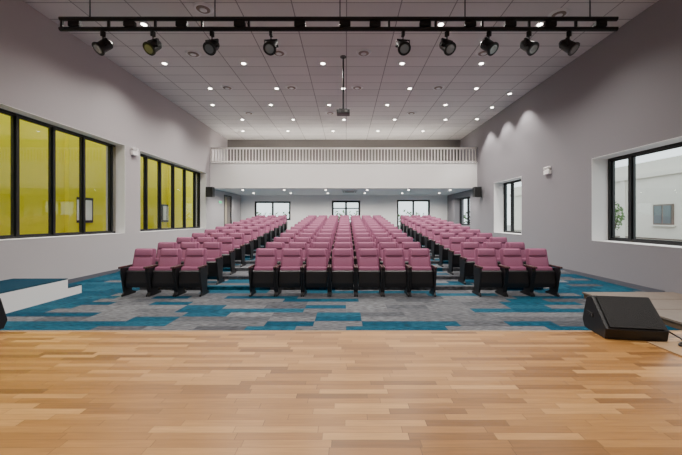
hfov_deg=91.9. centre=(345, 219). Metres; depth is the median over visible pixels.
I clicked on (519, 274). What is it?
chair
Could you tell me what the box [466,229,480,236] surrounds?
chair
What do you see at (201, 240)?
chair
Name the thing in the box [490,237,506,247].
chair
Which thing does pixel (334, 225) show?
chair
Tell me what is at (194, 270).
chair
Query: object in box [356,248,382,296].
chair
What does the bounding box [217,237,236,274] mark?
chair
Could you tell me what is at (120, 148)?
trim
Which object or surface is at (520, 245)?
chair
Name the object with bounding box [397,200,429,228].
window
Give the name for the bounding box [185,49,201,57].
diffuser
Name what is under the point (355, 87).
diffuser
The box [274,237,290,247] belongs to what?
chair
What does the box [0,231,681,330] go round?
floor
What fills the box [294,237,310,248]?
chair
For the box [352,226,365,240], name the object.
chair
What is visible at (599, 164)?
trim
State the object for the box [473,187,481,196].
loudspeaker
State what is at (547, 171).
emergency light
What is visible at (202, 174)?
trim
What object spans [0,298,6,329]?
stage monitor speaker
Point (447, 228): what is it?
chair
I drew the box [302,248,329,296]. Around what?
chair
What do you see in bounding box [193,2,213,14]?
diffuser
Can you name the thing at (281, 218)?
chair
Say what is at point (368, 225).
chair
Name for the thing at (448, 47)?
spotlight
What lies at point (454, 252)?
chair
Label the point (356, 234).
chair
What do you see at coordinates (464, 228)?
chair
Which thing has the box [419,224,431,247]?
chair
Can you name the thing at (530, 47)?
spotlight
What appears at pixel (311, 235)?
chair
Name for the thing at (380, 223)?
chair
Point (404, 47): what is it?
spotlight
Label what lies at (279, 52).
diffuser
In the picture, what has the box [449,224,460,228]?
chair
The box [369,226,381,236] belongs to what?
chair
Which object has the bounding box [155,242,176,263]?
chair
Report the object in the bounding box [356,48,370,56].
diffuser
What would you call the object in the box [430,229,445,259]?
chair
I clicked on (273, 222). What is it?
chair
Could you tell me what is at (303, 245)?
chair
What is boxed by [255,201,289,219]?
window
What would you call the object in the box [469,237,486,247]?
chair
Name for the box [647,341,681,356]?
plywood board
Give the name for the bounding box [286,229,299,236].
chair
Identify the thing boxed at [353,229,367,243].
chair
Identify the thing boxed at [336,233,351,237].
chair
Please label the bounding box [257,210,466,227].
hedge
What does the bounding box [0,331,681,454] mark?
floor
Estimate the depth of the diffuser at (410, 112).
14.51 m
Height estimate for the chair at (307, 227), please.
0.980 m
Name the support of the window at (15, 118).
in the wall at (47, 72)
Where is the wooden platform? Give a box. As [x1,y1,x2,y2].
[582,292,681,329]
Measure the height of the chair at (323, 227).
0.980 m
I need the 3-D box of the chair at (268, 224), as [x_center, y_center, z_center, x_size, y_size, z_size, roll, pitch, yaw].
[-3.315,0.560,13.398,0.554,0.980,0.557,0,0,0]
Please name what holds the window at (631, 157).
in the wall at (624, 92)
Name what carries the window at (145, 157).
in the wall at (47, 72)
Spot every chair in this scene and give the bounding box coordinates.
[118,248,156,296]
[145,248,181,296]
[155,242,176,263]
[172,248,209,296]
[176,237,193,247]
[180,242,199,263]
[192,233,207,241]
[197,237,213,247]
[203,242,224,284]
[204,229,218,236]
[210,233,225,241]
[215,226,228,232]
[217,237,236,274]
[221,229,235,236]
[225,224,236,228]
[229,233,245,266]
[231,226,243,232]
[238,229,254,259]
[239,224,250,228]
[246,222,257,225]
[247,226,260,249]
[248,248,277,296]
[254,224,266,247]
[260,222,271,241]
[265,220,276,237]
[266,242,284,264]
[270,218,280,236]
[274,217,283,232]
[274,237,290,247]
[275,248,303,296]
[278,215,287,230]
[280,233,295,241]
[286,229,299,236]
[288,242,306,264]
[290,226,302,232]
[294,224,306,229]
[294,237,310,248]
[299,233,313,242]
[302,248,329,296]
[303,229,316,240]
[306,226,318,233]
[309,224,320,232]
[311,222,322,228]
[311,242,331,263]
[314,237,331,257]
[317,233,333,249]
[320,229,334,243]
[322,226,335,239]
[324,224,335,235]
[329,248,355,296]
[331,242,354,284]
[335,237,353,252]
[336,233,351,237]
[337,226,351,236]
[337,229,352,242]
[351,222,363,232]
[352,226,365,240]
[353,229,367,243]
[353,233,369,249]
[354,237,371,256]
[355,242,374,264]
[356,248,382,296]
[367,224,378,232]
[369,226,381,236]
[371,229,384,241]
[373,233,388,247]
[376,237,392,249]
[379,222,390,226]
[379,242,397,264]
[382,224,393,229]
[382,248,409,296]
[385,226,397,232]
[388,229,401,236]
[392,233,406,241]
[396,237,412,247]
[400,215,409,230]
[402,242,420,263]
[403,217,412,232]
[406,218,416,236]
[407,248,436,296]
[410,220,420,237]
[414,222,425,241]
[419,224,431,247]
[425,226,438,249]
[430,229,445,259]
[434,224,446,228]
[438,233,455,266]
[441,226,453,232]
[447,237,465,274]
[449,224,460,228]
[449,229,463,236]
[457,226,469,232]
[458,233,473,241]
[458,242,479,284]
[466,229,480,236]
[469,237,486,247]
[472,248,507,296]
[477,233,492,241]
[483,242,501,264]
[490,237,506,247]
[500,248,534,296]
[505,242,525,263]
[525,248,562,296]
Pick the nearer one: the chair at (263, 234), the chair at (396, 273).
the chair at (396, 273)
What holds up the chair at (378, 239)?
on the floor at (100, 306)
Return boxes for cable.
[669,331,681,346]
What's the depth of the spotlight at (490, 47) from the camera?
6.45 m
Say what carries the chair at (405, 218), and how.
on the floor at (100, 306)
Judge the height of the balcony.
1.320 m
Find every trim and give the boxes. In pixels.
[0,103,124,240]
[140,150,205,231]
[494,176,521,234]
[592,136,681,247]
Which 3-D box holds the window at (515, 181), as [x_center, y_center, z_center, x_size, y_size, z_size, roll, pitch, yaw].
[7.260,-0.560,13.885,0.130,2.260,2.370,0,0,0]
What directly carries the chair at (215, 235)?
on the floor at (100, 306)
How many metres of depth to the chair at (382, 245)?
8.13 m
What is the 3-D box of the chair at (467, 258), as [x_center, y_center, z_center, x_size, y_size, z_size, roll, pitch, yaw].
[3.081,1.040,7.998,0.554,0.980,0.557,0,0,0]
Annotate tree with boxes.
[615,202,625,229]
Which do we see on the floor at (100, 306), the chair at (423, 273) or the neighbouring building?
the chair at (423, 273)
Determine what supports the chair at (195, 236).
on the floor at (100, 306)
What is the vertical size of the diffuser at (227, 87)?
0.060 m
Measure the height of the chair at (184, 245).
0.980 m
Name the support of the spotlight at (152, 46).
hanging from the bar
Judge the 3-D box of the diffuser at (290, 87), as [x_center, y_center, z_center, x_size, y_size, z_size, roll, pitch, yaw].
[-1.950,-4.720,11.800,0.440,0.060,0.440,0,0,0]
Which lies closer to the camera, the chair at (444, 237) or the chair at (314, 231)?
the chair at (444, 237)
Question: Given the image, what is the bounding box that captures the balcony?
[210,162,476,194]
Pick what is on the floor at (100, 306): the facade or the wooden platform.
the wooden platform
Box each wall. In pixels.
[0,0,240,280]
[228,140,459,160]
[241,195,446,228]
[447,0,681,293]
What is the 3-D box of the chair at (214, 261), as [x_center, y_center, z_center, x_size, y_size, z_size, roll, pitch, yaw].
[-3.315,1.040,7.998,0.554,0.980,0.557,0,0,0]
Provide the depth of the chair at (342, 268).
7.04 m
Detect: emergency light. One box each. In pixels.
[130,147,138,155]
[543,166,550,174]
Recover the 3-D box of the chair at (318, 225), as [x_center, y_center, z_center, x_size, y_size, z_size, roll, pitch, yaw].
[-1.194,0.640,12.498,0.554,0.980,0.557,0,0,0]
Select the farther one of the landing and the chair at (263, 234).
the chair at (263, 234)
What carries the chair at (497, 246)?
on the floor at (100, 306)
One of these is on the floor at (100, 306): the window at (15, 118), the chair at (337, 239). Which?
the chair at (337, 239)
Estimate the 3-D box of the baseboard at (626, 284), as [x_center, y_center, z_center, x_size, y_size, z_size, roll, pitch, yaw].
[6.753,1.580,14.500,0.015,0.160,15.000,0,0,0]
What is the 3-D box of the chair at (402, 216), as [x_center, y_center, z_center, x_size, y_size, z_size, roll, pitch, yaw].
[3.081,0.240,16.998,0.554,0.980,0.557,0,0,0]
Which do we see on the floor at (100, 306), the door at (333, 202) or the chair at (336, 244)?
the chair at (336, 244)
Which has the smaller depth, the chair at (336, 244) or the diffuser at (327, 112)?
the chair at (336, 244)
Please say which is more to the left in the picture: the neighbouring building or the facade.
the facade
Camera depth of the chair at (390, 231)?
10.84 m
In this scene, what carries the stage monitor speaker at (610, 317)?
on the floor at (62, 392)
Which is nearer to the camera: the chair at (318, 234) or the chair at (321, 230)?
the chair at (318, 234)
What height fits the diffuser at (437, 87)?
0.060 m
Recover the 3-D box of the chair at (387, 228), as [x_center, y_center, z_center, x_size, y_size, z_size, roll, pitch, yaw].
[1.616,0.720,11.598,0.554,0.980,0.557,0,0,0]
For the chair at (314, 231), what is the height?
0.980 m
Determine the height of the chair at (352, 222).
0.980 m
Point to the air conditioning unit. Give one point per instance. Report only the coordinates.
(343, 191)
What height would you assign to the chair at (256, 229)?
0.980 m
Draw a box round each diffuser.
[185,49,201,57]
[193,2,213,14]
[221,85,232,89]
[244,111,253,114]
[274,48,286,56]
[285,85,297,89]
[325,111,334,114]
[351,85,362,89]
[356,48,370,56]
[407,111,416,114]
[432,85,444,89]
[475,49,486,56]
[548,8,569,16]
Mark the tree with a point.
(617, 211)
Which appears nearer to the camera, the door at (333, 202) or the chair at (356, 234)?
the chair at (356, 234)
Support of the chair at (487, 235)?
on the floor at (100, 306)
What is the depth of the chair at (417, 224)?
13.50 m
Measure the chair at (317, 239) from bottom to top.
0.980 m
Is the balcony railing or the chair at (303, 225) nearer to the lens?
the chair at (303, 225)
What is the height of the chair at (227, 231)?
0.980 m
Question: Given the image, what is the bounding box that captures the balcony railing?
[210,147,476,161]
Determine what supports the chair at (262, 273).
on the floor at (100, 306)
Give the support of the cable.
on the plywood board
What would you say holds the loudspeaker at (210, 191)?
attached to the wall at (47, 72)
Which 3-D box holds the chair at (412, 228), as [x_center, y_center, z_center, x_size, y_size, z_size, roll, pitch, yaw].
[3.081,0.480,14.298,0.554,0.980,0.557,0,0,0]
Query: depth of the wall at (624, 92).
9.31 m
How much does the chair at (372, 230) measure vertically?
0.980 m
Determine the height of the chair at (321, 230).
0.980 m
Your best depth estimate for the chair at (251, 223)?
13.54 m
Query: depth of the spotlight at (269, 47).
6.44 m
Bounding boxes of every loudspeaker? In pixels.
[206,187,214,196]
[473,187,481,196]
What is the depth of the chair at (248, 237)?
10.77 m
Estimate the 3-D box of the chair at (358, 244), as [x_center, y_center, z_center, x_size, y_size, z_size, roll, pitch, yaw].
[0.492,1.040,7.998,0.554,0.980,0.557,0,0,0]
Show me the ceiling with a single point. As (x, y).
(185, 81)
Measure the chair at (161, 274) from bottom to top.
0.980 m
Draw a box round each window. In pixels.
[0,108,114,238]
[140,153,199,231]
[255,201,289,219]
[460,197,469,224]
[504,179,520,233]
[608,142,681,245]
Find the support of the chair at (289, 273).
on the floor at (100, 306)
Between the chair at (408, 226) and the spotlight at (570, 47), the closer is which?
the spotlight at (570, 47)
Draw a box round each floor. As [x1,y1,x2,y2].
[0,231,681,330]
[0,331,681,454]
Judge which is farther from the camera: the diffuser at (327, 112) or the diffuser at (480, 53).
the diffuser at (327, 112)
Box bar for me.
[58,0,618,31]
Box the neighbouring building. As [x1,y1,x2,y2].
[510,155,681,240]
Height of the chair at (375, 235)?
0.980 m
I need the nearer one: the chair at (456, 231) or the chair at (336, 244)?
the chair at (336, 244)
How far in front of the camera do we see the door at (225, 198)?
20.02 m
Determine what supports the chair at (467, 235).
on the floor at (100, 306)
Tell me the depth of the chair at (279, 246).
8.12 m
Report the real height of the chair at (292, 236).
0.980 m
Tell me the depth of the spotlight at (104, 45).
6.45 m
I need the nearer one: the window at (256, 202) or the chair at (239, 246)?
the chair at (239, 246)
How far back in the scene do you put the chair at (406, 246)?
8.13 m
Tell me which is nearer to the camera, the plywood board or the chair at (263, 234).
the plywood board
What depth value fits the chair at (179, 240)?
9.03 m
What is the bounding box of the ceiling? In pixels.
[23,0,657,139]
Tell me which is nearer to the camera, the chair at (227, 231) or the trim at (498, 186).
the chair at (227, 231)
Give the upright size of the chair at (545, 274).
0.980 m
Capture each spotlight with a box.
[92,30,112,55]
[143,30,161,55]
[203,30,219,55]
[263,30,278,55]
[395,30,410,55]
[439,30,455,55]
[480,30,498,55]
[520,30,538,55]
[559,30,579,55]
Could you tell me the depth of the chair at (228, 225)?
12.64 m
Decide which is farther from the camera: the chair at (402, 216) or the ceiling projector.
the chair at (402, 216)
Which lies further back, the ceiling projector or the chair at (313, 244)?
the ceiling projector
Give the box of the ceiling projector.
[337,55,349,115]
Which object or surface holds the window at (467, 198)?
in the wall at (624, 92)
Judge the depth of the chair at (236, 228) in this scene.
11.74 m
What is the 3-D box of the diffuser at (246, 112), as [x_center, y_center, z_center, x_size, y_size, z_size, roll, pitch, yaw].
[-4.300,-4.720,14.600,0.440,0.060,0.440,0,0,0]
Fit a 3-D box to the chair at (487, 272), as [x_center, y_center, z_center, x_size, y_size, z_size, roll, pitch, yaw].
[3.081,1.120,7.098,0.554,0.980,0.557,0,0,0]
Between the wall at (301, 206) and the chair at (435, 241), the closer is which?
the chair at (435, 241)
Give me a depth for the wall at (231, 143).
19.50 m
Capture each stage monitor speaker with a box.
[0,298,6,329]
[583,295,668,340]
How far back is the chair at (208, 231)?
10.84 m
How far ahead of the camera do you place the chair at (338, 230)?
10.84 m
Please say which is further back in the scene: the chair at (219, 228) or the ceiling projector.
the chair at (219, 228)
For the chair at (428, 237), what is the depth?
11.68 m
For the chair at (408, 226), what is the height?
0.980 m
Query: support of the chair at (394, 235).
on the floor at (100, 306)
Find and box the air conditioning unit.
[342,190,356,192]
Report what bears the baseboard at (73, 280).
attached to the wall at (47, 72)
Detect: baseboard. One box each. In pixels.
[68,267,126,283]
[562,268,664,291]
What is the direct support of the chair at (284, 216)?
on the floor at (100, 306)
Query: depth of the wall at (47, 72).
9.04 m
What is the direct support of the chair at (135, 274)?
on the floor at (100, 306)
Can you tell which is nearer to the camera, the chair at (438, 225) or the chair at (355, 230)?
the chair at (355, 230)
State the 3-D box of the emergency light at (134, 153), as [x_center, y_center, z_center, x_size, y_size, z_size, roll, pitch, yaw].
[-6.944,-2.251,10.850,0.112,0.263,0.290,0,0,0]
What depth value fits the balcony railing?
17.06 m
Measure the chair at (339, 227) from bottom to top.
0.980 m
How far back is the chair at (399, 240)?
9.03 m
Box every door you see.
[224,195,231,225]
[332,201,359,214]
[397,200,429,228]
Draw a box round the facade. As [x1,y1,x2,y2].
[0,113,192,234]
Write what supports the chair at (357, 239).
on the floor at (100, 306)
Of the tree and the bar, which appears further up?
the bar
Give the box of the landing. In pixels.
[0,278,81,312]
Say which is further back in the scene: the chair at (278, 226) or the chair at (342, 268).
the chair at (278, 226)
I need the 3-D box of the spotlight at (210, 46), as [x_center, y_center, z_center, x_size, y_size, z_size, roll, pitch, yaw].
[-2.640,-3.476,6.499,0.300,0.479,0.356,0,0,12]
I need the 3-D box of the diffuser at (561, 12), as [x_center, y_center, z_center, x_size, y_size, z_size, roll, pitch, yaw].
[4.900,-4.720,7.600,0.440,0.060,0.440,0,0,0]
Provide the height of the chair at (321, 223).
0.980 m
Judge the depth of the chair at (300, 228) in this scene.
11.74 m
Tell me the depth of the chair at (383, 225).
12.65 m
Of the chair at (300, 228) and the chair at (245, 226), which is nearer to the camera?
the chair at (300, 228)
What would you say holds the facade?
on the ground

